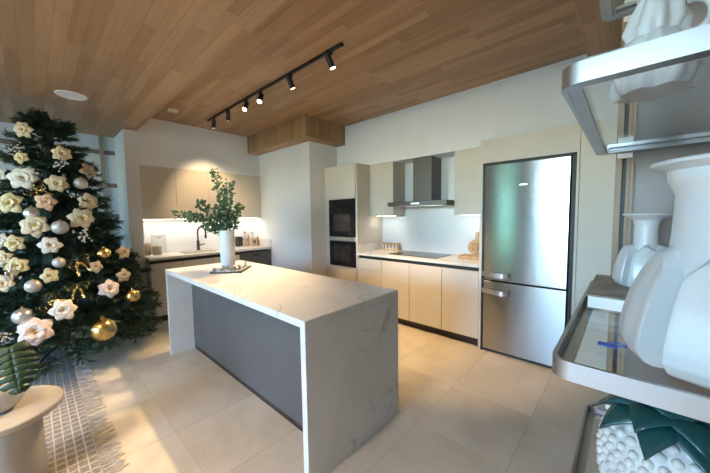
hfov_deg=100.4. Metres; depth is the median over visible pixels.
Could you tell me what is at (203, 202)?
branch
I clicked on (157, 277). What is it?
base cabinet
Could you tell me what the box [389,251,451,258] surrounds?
induction hob
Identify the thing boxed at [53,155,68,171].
berry spray
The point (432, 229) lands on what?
backsplash
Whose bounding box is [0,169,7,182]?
poinsettia
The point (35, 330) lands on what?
poinsettia
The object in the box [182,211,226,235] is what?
branch
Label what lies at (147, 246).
canister
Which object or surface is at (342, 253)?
wall oven
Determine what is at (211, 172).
branch
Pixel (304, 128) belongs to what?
trim
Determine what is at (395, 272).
base cabinet
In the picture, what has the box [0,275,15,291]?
poinsettia
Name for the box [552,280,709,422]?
glass shelf
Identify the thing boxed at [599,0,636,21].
glass shelf
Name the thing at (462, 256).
wooden tray
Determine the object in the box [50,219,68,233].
bauble
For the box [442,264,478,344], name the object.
base cabinet
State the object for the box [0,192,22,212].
poinsettia
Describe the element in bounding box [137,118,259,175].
wall
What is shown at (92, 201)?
poinsettia
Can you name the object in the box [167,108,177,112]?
smoke detector
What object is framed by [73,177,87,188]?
bauble
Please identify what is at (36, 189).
ribbon bow
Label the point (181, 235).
backsplash
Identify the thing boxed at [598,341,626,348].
tag
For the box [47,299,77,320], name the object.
poinsettia
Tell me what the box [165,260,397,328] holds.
island countertop
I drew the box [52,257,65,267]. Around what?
bauble
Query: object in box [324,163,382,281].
tall cabinet
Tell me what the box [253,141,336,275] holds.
pillar
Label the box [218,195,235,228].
branch
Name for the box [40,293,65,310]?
ribbon bow
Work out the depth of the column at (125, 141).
4.06 m
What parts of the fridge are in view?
handle, handle, freezer door, door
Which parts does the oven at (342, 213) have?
control panel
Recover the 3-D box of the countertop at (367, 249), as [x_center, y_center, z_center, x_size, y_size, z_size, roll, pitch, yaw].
[0.882,0.206,3.945,1.733,0.154,0.604,3,5,43]
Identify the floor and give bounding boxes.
[1,317,604,472]
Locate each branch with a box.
[171,210,218,232]
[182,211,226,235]
[195,198,230,230]
[209,167,231,222]
[218,178,234,228]
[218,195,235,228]
[221,201,244,229]
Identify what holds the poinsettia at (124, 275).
attached to the tree
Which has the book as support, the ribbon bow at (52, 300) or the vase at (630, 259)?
the vase at (630, 259)
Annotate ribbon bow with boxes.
[23,181,53,196]
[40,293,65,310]
[64,254,91,276]
[65,281,89,299]
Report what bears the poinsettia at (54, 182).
attached to the tree
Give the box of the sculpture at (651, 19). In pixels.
[609,0,709,102]
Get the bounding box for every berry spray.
[0,331,17,341]
[1,265,21,280]
[7,142,24,153]
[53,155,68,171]
[72,228,92,242]
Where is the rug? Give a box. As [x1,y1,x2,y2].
[24,342,128,472]
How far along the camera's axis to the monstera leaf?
1.45 m
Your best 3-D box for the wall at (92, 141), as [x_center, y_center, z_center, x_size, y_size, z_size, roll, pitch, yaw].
[-5.182,0.014,2.756,0.150,2.650,5.020,3,5,43]
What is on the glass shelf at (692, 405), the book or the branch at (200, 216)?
the book
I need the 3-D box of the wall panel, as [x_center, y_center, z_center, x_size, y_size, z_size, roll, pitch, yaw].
[2.466,0.144,2.480,0.917,2.210,0.600,3,5,43]
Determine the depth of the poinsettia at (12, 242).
2.52 m
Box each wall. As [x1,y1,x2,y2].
[0,122,123,314]
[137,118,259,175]
[337,47,620,165]
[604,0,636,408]
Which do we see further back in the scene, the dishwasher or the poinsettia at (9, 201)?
the dishwasher
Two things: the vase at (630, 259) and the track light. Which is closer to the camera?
the vase at (630, 259)
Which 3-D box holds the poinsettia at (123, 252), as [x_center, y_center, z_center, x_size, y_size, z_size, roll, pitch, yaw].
[-2.456,0.164,3.135,0.056,0.136,0.153,1,4,25]
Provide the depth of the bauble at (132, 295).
3.02 m
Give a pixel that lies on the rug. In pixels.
(70, 436)
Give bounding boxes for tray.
[209,262,251,273]
[458,254,478,259]
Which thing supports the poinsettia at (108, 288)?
attached to the tree
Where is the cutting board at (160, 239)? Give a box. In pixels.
[151,234,166,252]
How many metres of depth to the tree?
2.90 m
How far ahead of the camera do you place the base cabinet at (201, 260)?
4.45 m
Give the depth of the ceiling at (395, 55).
2.63 m
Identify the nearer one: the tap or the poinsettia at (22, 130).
the poinsettia at (22, 130)
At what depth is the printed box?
5.49 m
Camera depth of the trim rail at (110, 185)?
4.31 m
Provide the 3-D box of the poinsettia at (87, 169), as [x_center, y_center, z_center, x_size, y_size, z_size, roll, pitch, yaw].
[-2.769,-0.678,3.067,0.048,0.159,0.171,0,4,10]
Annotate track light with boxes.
[207,42,343,127]
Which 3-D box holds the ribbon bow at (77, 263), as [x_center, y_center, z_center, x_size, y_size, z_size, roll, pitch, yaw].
[-2.551,0.267,2.726,0.048,0.206,0.196,2,5,35]
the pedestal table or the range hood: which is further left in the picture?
the pedestal table
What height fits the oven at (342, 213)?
0.630 m
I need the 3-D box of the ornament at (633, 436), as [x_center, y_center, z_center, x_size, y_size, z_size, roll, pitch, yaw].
[0.618,0.451,0.589,0.237,0.272,0.234,-1,4,1]
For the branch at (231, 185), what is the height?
0.668 m
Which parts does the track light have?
track spotlight, track spotlight, track spotlight, track spotlight, track spotlight, track spotlight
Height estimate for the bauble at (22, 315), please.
0.152 m
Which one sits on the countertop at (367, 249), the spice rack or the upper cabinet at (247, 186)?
the spice rack
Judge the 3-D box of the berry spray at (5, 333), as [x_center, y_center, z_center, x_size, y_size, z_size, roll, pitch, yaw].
[-2.789,0.786,2.345,0.161,0.102,0.048,-4,5,-41]
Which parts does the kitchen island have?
waterfall panel, panel, waterfall panel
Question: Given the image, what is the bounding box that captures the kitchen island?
[165,260,397,472]
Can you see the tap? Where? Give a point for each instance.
(205, 234)
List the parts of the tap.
spout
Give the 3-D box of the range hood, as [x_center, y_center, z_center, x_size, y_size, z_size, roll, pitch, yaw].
[0.915,-0.721,3.916,0.855,0.639,0.473,3,5,43]
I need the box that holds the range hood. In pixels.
[388,156,453,206]
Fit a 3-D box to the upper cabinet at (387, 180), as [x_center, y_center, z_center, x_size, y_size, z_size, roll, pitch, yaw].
[0.485,-0.686,4.429,0.428,0.767,0.307,3,5,43]
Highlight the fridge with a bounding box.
[482,156,572,367]
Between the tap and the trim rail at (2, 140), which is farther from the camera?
the tap
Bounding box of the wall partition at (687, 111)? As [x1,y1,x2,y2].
[623,2,709,396]
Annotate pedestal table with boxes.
[0,385,63,472]
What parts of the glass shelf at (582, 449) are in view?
rail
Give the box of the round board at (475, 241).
[468,232,478,254]
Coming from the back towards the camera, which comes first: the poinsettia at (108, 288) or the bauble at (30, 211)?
the poinsettia at (108, 288)
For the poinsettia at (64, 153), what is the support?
attached to the tree
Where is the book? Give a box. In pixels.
[586,274,629,313]
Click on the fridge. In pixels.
(525, 273)
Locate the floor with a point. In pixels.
(463, 407)
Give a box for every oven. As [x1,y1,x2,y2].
[329,198,355,241]
[330,240,355,267]
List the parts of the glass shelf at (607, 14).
rail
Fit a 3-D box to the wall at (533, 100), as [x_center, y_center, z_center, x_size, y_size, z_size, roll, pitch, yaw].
[2.004,-1.330,2.978,5.980,0.671,0.316,3,5,43]
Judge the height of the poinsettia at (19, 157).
0.113 m
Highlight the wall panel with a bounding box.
[574,117,617,369]
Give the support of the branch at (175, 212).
in the ribbed vase at (227, 238)
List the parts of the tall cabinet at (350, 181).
door, drawer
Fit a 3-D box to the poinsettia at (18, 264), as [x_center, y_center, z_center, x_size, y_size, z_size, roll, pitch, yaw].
[-2.855,0.254,2.491,0.151,0.164,0.059,-3,5,-31]
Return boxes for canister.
[144,243,150,255]
[152,245,161,254]
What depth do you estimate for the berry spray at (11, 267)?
2.45 m
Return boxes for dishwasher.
[239,249,271,265]
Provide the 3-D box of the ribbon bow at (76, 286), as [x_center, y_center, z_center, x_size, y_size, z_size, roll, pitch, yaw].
[-2.513,0.490,2.679,0.044,0.152,0.163,2,5,39]
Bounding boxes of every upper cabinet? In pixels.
[139,165,177,219]
[175,168,208,218]
[207,171,235,216]
[235,174,260,217]
[370,162,404,215]
[454,147,480,215]
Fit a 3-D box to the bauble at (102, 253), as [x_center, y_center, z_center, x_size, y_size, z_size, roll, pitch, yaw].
[-2.494,0.160,2.932,0.116,0.131,0.116,0,4,22]
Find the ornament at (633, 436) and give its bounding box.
[592,394,709,472]
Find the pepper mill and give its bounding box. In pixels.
[474,244,478,256]
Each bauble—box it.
[11,306,34,324]
[23,206,40,217]
[24,278,42,292]
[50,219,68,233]
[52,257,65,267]
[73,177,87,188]
[88,315,117,340]
[96,247,110,258]
[124,288,140,302]
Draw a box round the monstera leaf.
[0,340,40,394]
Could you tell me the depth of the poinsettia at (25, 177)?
2.65 m
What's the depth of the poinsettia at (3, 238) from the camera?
2.51 m
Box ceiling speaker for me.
[54,90,86,100]
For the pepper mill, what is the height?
0.174 m
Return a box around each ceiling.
[0,0,285,137]
[152,0,622,136]
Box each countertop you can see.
[145,239,271,260]
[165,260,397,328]
[358,241,478,267]
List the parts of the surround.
panel, door, panel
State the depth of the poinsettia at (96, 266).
2.82 m
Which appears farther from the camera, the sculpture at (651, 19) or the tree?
the tree
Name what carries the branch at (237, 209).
in the ribbed vase at (227, 238)
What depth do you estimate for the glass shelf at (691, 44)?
0.39 m
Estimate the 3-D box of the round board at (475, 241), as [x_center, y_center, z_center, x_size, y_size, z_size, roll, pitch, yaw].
[1.515,0.089,3.685,0.200,0.288,0.066,3,5,43]
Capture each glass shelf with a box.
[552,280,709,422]
[561,23,709,158]
[571,404,611,472]
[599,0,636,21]
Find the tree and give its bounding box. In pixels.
[0,106,162,384]
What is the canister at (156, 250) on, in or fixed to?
on the countertop at (263, 243)
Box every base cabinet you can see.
[145,258,183,322]
[183,255,212,266]
[212,252,239,262]
[358,255,382,286]
[382,258,412,326]
[409,261,443,335]
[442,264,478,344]
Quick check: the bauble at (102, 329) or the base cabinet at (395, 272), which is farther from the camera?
the base cabinet at (395, 272)
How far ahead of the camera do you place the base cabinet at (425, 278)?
3.61 m
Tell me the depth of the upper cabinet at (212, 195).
4.92 m
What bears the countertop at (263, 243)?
on the base cabinet at (157, 277)
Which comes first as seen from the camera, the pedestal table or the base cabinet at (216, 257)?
the pedestal table
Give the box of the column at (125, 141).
[114,129,148,312]
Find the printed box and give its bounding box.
[249,238,257,245]
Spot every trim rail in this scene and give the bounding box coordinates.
[0,138,114,155]
[88,183,116,187]
[101,214,118,218]
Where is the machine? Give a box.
[235,236,244,246]
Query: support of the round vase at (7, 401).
on the pedestal table
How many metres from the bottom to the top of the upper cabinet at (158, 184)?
0.767 m
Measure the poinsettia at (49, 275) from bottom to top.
0.136 m
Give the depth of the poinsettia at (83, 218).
2.84 m
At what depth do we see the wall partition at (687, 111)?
0.84 m
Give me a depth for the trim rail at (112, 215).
4.37 m
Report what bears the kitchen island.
on the floor
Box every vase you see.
[0,370,27,413]
[219,230,235,267]
[612,213,672,286]
[619,153,709,389]
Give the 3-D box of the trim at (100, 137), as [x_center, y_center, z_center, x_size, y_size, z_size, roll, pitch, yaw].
[-3.611,-0.118,4.308,0.050,2.650,0.044,3,5,43]
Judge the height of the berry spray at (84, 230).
0.143 m
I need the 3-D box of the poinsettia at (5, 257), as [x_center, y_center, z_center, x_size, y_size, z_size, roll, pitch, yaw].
[-2.961,0.181,2.478,0.135,0.140,0.045,-3,5,-29]
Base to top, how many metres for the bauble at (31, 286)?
0.125 m
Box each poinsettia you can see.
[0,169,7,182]
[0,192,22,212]
[0,233,7,248]
[0,250,13,265]
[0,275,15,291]
[4,235,25,251]
[4,257,29,275]
[6,168,38,189]
[13,122,33,137]
[14,152,29,163]
[17,317,54,345]
[19,215,50,237]
[34,193,57,210]
[36,237,63,253]
[39,268,58,282]
[43,175,68,191]
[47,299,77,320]
[51,145,71,160]
[66,208,94,228]
[77,192,97,209]
[78,163,96,178]
[89,261,102,272]
[97,279,118,297]
[115,246,130,258]
[115,268,130,281]
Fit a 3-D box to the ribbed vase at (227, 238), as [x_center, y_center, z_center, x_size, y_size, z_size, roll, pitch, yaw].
[-1.331,0.127,3.087,0.146,0.385,0.146,3,5,43]
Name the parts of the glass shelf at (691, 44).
rail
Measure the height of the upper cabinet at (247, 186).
0.767 m
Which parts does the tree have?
stand leg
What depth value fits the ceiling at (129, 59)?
2.10 m
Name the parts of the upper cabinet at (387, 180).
door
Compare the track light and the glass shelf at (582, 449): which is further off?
the track light
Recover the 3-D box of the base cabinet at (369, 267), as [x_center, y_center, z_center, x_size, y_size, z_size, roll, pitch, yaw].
[0.411,0.701,4.425,0.428,0.885,0.600,3,5,43]
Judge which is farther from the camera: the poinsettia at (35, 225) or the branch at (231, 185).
the branch at (231, 185)
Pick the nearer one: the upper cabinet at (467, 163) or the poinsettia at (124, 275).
the poinsettia at (124, 275)
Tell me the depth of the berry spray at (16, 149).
2.71 m
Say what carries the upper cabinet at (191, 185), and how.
attached to the wall at (161, 143)
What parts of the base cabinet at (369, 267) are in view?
drawer, drawer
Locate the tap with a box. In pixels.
[196,227,206,249]
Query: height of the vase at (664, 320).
0.297 m
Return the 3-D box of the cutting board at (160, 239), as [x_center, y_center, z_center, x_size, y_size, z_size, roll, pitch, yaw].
[-3.042,0.113,4.593,0.045,0.289,0.200,3,5,43]
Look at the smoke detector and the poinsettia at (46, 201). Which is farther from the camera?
the smoke detector
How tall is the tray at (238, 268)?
0.056 m
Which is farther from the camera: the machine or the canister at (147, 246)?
the machine
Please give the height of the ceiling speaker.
0.009 m
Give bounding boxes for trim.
[98,135,108,233]
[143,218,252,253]
[247,115,344,154]
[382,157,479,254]
[612,103,629,372]
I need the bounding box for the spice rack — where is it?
[380,243,399,250]
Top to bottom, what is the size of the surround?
2.210 m
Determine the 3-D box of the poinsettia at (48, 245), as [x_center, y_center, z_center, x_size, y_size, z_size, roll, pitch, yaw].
[-2.715,0.078,2.632,0.175,0.146,0.058,-5,6,-44]
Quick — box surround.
[478,124,580,349]

